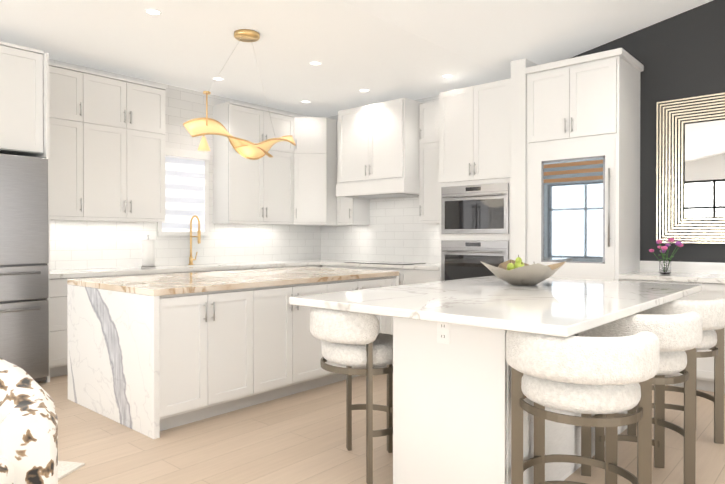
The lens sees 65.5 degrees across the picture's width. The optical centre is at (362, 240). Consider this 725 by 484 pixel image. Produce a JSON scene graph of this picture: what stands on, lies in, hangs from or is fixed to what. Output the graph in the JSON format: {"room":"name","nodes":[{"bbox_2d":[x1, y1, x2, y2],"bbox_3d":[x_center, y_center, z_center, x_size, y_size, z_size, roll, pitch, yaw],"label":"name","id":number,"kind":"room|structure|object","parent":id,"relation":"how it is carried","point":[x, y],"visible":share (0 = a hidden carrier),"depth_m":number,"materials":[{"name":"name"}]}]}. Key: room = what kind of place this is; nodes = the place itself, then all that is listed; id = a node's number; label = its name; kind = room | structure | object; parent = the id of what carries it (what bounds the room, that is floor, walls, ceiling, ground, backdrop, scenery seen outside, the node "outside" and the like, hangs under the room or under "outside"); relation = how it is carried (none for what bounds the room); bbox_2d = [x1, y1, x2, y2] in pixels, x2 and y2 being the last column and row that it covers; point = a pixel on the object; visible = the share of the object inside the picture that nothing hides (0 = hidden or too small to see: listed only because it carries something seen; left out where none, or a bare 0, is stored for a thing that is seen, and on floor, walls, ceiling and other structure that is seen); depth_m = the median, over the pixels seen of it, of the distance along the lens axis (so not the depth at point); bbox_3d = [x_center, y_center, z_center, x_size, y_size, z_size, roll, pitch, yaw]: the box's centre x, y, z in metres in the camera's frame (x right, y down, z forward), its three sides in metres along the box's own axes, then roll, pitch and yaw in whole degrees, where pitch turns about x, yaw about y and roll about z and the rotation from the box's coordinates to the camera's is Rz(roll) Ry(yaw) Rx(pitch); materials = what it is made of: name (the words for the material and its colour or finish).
{"room":"kitchen","nodes":[
{"label":"kitchen","id":0,"kind":"room"},
{"bbox_2d":[49,59,320,269],"bbox_3d":[-3.628,-1.073,4.963,0.120,4.600,9.240,0,0,41],"label":"tiled wall","id":1,"kind":"structure","parent":0,"point":[88,244],"depth_m":6.58,"materials":[{"name":"tile"}]},
{"bbox_2d":[0,41,47,156],"bbox_3d":[-3.305,-1.194,4.752,0.639,0.885,0.920,0,0,41],"label":"upper cabinet","id":2,"kind":"object","parent":1,"relation":"attached to","point":[23,70],"depth_m":4.78,"materials":[{"name":"white paint"}]},
{"bbox_2d":[39,61,75,219],"bbox_3d":[-2.936,-0.933,5.401,0.339,1.415,0.490,0,0,41],"label":"upper cabinet","id":3,"kind":"object","parent":1,"relation":"attached to","point":[61,157],"depth_m":5.29,"materials":[{"name":"white paint"}]},
{"bbox_2d":[60,68,165,220],"bbox_3d":[-2.550,-0.935,5.841,0.339,1.415,0.920,0,0,41],"label":"upper cabinet","id":4,"kind":"object","parent":1,"relation":"attached to","point":[96,139],"depth_m":5.70,"materials":[{"name":"white paint"}]},
{"bbox_2d":[157,147,209,235],"bbox_3d":[-2.081,-0.553,6.590,0.058,1.000,0.660,0,0,41],"label":"window blind","id":5,"kind":"object","parent":1,"relation":"attached to","point":[187,185],"visible":0.77,"depth_m":6.61,"materials":[{"name":"white fabric"}]},
{"bbox_2d":[213,101,259,223],"bbox_3d":[-1.517,-0.943,7.016,0.339,1.415,0.570,0,0,41],"label":"upper cabinet","id":6,"kind":"object","parent":1,"relation":"attached to","point":[236,178],"depth_m":6.83,"materials":[{"name":"white paint"}]},
{"bbox_2d":[244,108,291,224],"bbox_3d":[-1.188,-0.945,7.349,0.395,1.415,0.604,0,0,41],"label":"upper cabinet","id":7,"kind":"object","parent":1,"relation":"attached to","point":[275,171],"depth_m":7.24,"materials":[{"name":"white paint"}]},
{"bbox_2d":[292,115,337,224],"bbox_3d":[-0.660,-0.933,7.753,0.656,1.445,0.888,0,0,41],"label":"upper cabinet","id":8,"kind":"object","parent":1,"relation":"attached to","point":[314,155],"depth_m":7.46,"materials":[{"name":"white paint"}]},
{"bbox_2d":[0,0,712,116],"bbox_3d":[-0.015,-2.435,1.780,9.740,1.365,9.240,0,0,41],"label":"ceiling","id":9,"kind":"structure","parent":0,"point":[189,44],"depth_m":5.11,"materials":[{"name":"white paint"}]},
{"bbox_2d":[145,9,161,15],"bbox_3d":[-1.620,-1.766,4.366,0.124,0.006,0.124,0,0,41],"label":"recessed light","id":10,"kind":"object","parent":9,"relation":"in","point":[155,12],"visible":1,"depth_m":4.37,"materials":[{"name":"white paint"}]},
{"bbox_2d":[212,77,223,80],"bbox_3d":[-1.591,-1.778,6.217,0.124,0.006,0.124,0,0,41],"label":"recessed light","id":11,"kind":"object","parent":9,"relation":"in","point":[218,79],"visible":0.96,"depth_m":6.21,"materials":[{"name":"white paint"}]},
{"bbox_2d":[183,29,295,159],"bbox_3d":[-0.981,-1.237,4.849,0.235,1.069,1.175,0,0,36],"label":"pendant light","id":12,"kind":"object","parent":9,"relation":"hanging from","point":[203,126],"visible":1,"depth_m":4.73,"materials":[{"name":"gold metal"}]},
{"bbox_2d":[309,61,321,65],"bbox_3d":[-0.471,-1.774,5.659,0.124,0.006,0.124,0,0,41],"label":"recessed light","id":13,"kind":"object","parent":9,"relation":"in","point":[315,63],"visible":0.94,"depth_m":5.66,"materials":[{"name":"white paint"}]},
{"bbox_2d":[442,74,452,77],"bbox_3d":[0.918,-1.777,6.103,0.124,0.006,0.124,0,0,41],"label":"recessed light","id":14,"kind":"object","parent":9,"relation":"in","point":[447,76],"visible":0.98,"depth_m":6.11,"materials":[{"name":"white paint"}]},
{"bbox_2d":[321,95,439,262],"bbox_3d":[0.741,-1.087,7.194,3.500,4.600,0.120,0,0,41],"label":"tiled wall","id":15,"kind":"structure","parent":0,"point":[395,230],"depth_m":7.47,"materials":[{"name":"tile"}]},
{"bbox_2d":[337,200,369,223],"bbox_3d":[-0.128,-0.935,7.650,0.295,1.390,0.339,0,0,41],"label":"upper cabinet","id":16,"kind":"object","parent":15,"relation":"attached to","point":[348,211],"depth_m":7.54,"materials":[{"name":"white paint"}]},
{"bbox_2d":[336,98,420,199],"bbox_3d":[0.282,-1.104,7.080,1.090,1.095,0.653,0,0,41],"label":"upper cabinet","id":17,"kind":"object","parent":15,"relation":"attached to","point":[379,144],"depth_m":6.75,"materials":[{"name":"white paint"}]},
{"bbox_2d":[419,101,436,223],"bbox_3d":[0.965,-0.929,6.690,0.473,1.390,0.339,0,0,41],"label":"upper cabinet","id":18,"kind":"object","parent":15,"relation":"attached to","point":[428,198],"depth_m":6.64,"materials":[{"name":"white paint"}]},
{"bbox_2d":[37,374,724,483],"bbox_3d":[-0.015,1.307,1.804,9.740,0.120,9.240,0,0,41],"label":"floor","id":19,"kind":"structure","parent":0,"point":[298,438],"depth_m":3.38,"materials":[{"name":"brown wood"}]},
{"bbox_2d":[0,154,48,381],"bbox_3d":[-3.225,0.254,4.691,0.796,1.910,0.900,0,0,41],"label":"fridge","id":20,"kind":"object","parent":19,"relation":"on","point":[24,317],"visible":0.98,"depth_m":4.66,"materials":[{"name":"silver metal"}]},
{"bbox_2d":[58,461,84,479],"bbox_3d":[-3.021,1.238,2.284,2.600,0.012,2.200,0,0,11],"label":"rug","id":21,"kind":"object","parent":19,"relation":"on","point":[65,468],"visible":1,"depth_m":3.05,"materials":[{"name":"beige fabric"}]},
{"bbox_2d":[0,357,57,483],"bbox_3d":[-1.487,0.799,1.776,0.876,0.870,0.915,0,0,41],"label":"armchair","id":22,"kind":"object","parent":21,"relation":"on","point":[28,436],"visible":1,"depth_m":1.87,"materials":[{"name":"fabric"}]},
{"bbox_2d":[46,277,98,380],"bbox_3d":[-2.821,0.780,5.331,0.619,0.889,0.520,0,0,41],"label":"base cabinet","id":23,"kind":"object","parent":19,"relation":"on","point":[58,347],"depth_m":5.01,"materials":[{"name":"white paint"}]},
{"bbox_2d":[48,259,326,280],"bbox_3d":[-1.678,0.307,6.611,0.643,0.040,3.958,0,0,41],"label":"countertop","id":24,"kind":"structure","parent":23,"relation":"on","point":[127,271],"depth_m":5.89,"materials":[{"name":"white stone"}]},
{"bbox_2d":[141,235,155,267],"bbox_3d":[-2.269,0.116,5.973,0.150,0.348,0.150,0,0,41],"label":"paper towel holder","id":25,"kind":"object","parent":24,"relation":"on","point":[148,253],"visible":1,"depth_m":5.92,"materials":[{"name":"white paper"}]},
{"bbox_2d":[188,215,200,264],"bbox_3d":[-1.928,-0.003,6.559,0.218,0.577,0.110,0,0,41],"label":"faucet","id":26,"kind":"object","parent":24,"relation":"on","point":[198,236],"visible":0.96,"depth_m":6.57,"materials":[{"name":"gold metal"}]},
{"bbox_2d":[132,273,171,275],"bbox_3d":[-2.405,0.777,5.804,0.619,0.889,0.860,0,0,41],"label":"base cabinet","id":27,"kind":"object","parent":19,"relation":"on","point":[133,274],"depth_m":5.61,"materials":[{"name":"white paint"}]},
{"bbox_2d":[172,269,239,273],"bbox_3d":[-1.900,0.773,6.379,0.619,0.889,0.911,0,0,41],"label":"base cabinet","id":28,"kind":"object","parent":19,"relation":"on","point":[209,270],"depth_m":6.27,"materials":[{"name":"white paint"}]},
{"bbox_2d":[67,275,398,438],"bbox_3d":[-0.964,0.783,4.864,1.339,0.890,2.490,0,0,41],"label":"kitchen island","id":29,"kind":"object","parent":19,"relation":"on","point":[152,356],"depth_m":3.94,"materials":[{"name":"white paint"}]},
{"bbox_2d":[67,267,398,294],"bbox_3d":[-0.968,0.318,4.864,1.320,0.040,2.490,0,0,41],"label":"island countertop","id":30,"kind":"structure","parent":29,"relation":"on","point":[195,281],"depth_m":4.44,"materials":[{"name":"white stone"}]},
{"bbox_2d":[284,265,315,267],"bbox_3d":[-1.010,0.767,7.393,0.619,0.889,0.591,0,0,41],"label":"base cabinet","id":31,"kind":"object","parent":19,"relation":"on","point":[285,266],"depth_m":7.14,"materials":[{"name":"white paint"}]},
{"bbox_2d":[321,264,340,267],"bbox_3d":[-0.188,0.766,7.527,0.380,0.890,0.619,0,0,41],"label":"base cabinet","id":32,"kind":"object","parent":19,"relation":"on","point":[323,265],"depth_m":7.30,"materials":[{"name":"white paint"}]},
{"bbox_2d":[310,307,392,483],"bbox_3d":[-0.016,0.795,3.114,0.556,0.888,0.563,0,0,41],"label":"stool","id":33,"kind":"object","parent":19,"relation":"on","point":[349,339],"visible":0.75,"depth_m":2.89,"materials":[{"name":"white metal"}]},
{"bbox_2d":[344,268,404,285],"bbox_3d":[0.293,0.769,7.105,1.020,0.890,0.619,0,0,41],"label":"base cabinet","id":34,"kind":"object","parent":19,"relation":"on","point":[401,270],"depth_m":6.58,"materials":[{"name":"white paint"}]},
{"bbox_2d":[321,260,436,271],"bbox_3d":[0.352,0.304,7.034,1.838,0.040,0.643,0,0,41],"label":"countertop","id":35,"kind":"structure","parent":34,"relation":"on","point":[428,267],"depth_m":6.74,"materials":[{"name":"white stone"}]},
{"bbox_2d":[345,261,420,264],"bbox_3d":[0.274,0.279,7.081,0.900,0.008,0.520,0,0,41],"label":"cooktop","id":36,"kind":"object","parent":35,"relation":"in","point":[387,262],"visible":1,"depth_m":7.03,"materials":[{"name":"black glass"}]},
{"bbox_2d":[405,268,436,284],"bbox_3d":[0.840,0.772,6.624,0.558,0.890,0.619,0,0,41],"label":"base cabinet","id":37,"kind":"object","parent":19,"relation":"on","point":[412,275],"depth_m":6.39,"materials":[{"name":"white paint"}]},
{"bbox_2d":[437,76,524,280],"bbox_3d":[1.367,-0.200,6.140,0.860,2.840,0.642,0,0,41],"label":"tall cabinet","id":38,"kind":"object","parent":19,"relation":"on","point":[481,128],"depth_m":5.84,"materials":[{"name":"white paint"}]},
{"bbox_2d":[393,315,629,483],"bbox_3d":[1.007,0.793,3.334,0.622,0.889,1.907,0,0,41],"label":"kitchen island","id":39,"kind":"object","parent":19,"relation":"on","point":[451,395],"depth_m":2.62,"materials":[{"name":"white paint"}]},
{"bbox_2d":[289,275,700,336],"bbox_3d":[0.955,0.327,3.455,1.530,0.040,2.370,0,0,41],"label":"island countertop","id":40,"kind":"structure","parent":39,"relation":"on","point":[555,307],"depth_m":2.86,"materials":[{"name":"white stone"}]},
{"bbox_2d":[480,255,565,284],"bbox_3d":[1.105,0.202,3.874,0.473,0.202,0.473,0,0,41],"label":"fruit bowl","id":41,"kind":"object","parent":40,"relation":"on","point":[517,271],"visible":1,"depth_m":3.76,"materials":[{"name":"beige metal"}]},
{"bbox_2d":[525,48,640,280],"bbox_3d":[2.127,-0.226,5.460,0.860,2.900,0.660,0,0,41],"label":"tall cabinet","id":42,"kind":"object","parent":19,"relation":"on","point":[529,162],"depth_m":5.18,"materials":[{"name":"white paint"}]},
{"bbox_2d":[506,330,659,483],"bbox_3d":[0.896,0.800,2.307,0.552,0.888,0.555,0,0,41],"label":"stool","id":43,"kind":"object","parent":19,"relation":"on","point":[610,378],"visible":1,"depth_m":2.15,"materials":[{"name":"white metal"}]},
{"bbox_2d":[577,311,701,483],"bbox_3d":[1.424,0.796,2.908,0.552,0.888,0.555,0,0,41],"label":"stool","id":44,"kind":"object","parent":19,"relation":"on","point":[679,336],"visible":0.6,"depth_m":2.82,"materials":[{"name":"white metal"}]},
{"bbox_2d":[621,280,684,386],"bbox_3d":[2.657,0.782,5.028,0.510,0.890,0.619,0,0,41],"label":"base cabinet","id":45,"kind":"object","parent":19,"relation":"on","point":[651,281],"depth_m":4.74,"materials":[{"name":"white paint"}]},
{"bbox_2d":[621,272,724,283],"bbox_3d":[3.783,0.323,4.020,3.528,0.040,0.643,0,0,41],"label":"countertop","id":46,"kind":"structure","parent":45,"relation":"on","point":[681,277],"depth_m":4.78,"materials":[{"name":"white stone"}]},
{"bbox_2d":[649,238,682,273],"bbox_3d":[2.689,0.137,5.008,0.273,0.317,0.199,0,0,41],"label":"flower vase","id":47,"kind":"object","parent":46,"relation":"on","point":[664,266],"visible":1,"depth_m":4.97,"materials":[{"name":"clear glass"}]},
{"bbox_2d":[627,298,724,443],"bbox_3d":[1.952,0.792,3.509,0.552,0.888,0.555,0,0,41],"label":"stool","id":48,"kind":"object","parent":19,"relation":"on","point":[711,313],"visible":0.33,"depth_m":3.36,"materials":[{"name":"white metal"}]},
{"bbox_2d":[685,284,724,393],"bbox_3d":[3.164,0.784,4.582,0.960,0.890,0.619,0,0,41],"label":"base cabinet","id":49,"kind":"object","parent":19,"relation":"on","point":[705,366],"depth_m":4.54,"materials":[{"name":"white paint"}]},
{"bbox_2d":[569,0,724,262],"bbox_3d":[4.355,-1.067,4.020,6.120,4.600,0.120,0,0,41],"label":"wall","id":50,"kind":"structure","parent":0,"point":[680,56],"depth_m":5.24,"materials":[{"name":"grey paint"}]},
{"bbox_2d":[641,261,724,271],"bbox_3d":[3.989,0.251,4.254,3.528,0.100,0.018,0,0,41],"label":"backsplash","id":51,"kind":"structure","parent":50,"relation":"attached to","point":[646,266],"depth_m":5.15,"materials":[{"name":"white stone"}]},
{"bbox_2d":[656,93,724,242],"bbox_3d":[3.243,-0.633,4.894,1.260,1.320,0.033,0,0,41],"label":"mirror","id":52,"kind":"object","parent":50,"relation":"attached to","point":[690,169],"visible":0.96,"depth_m":5.12,"materials":[{"name":"grey mirror"}]}
]}

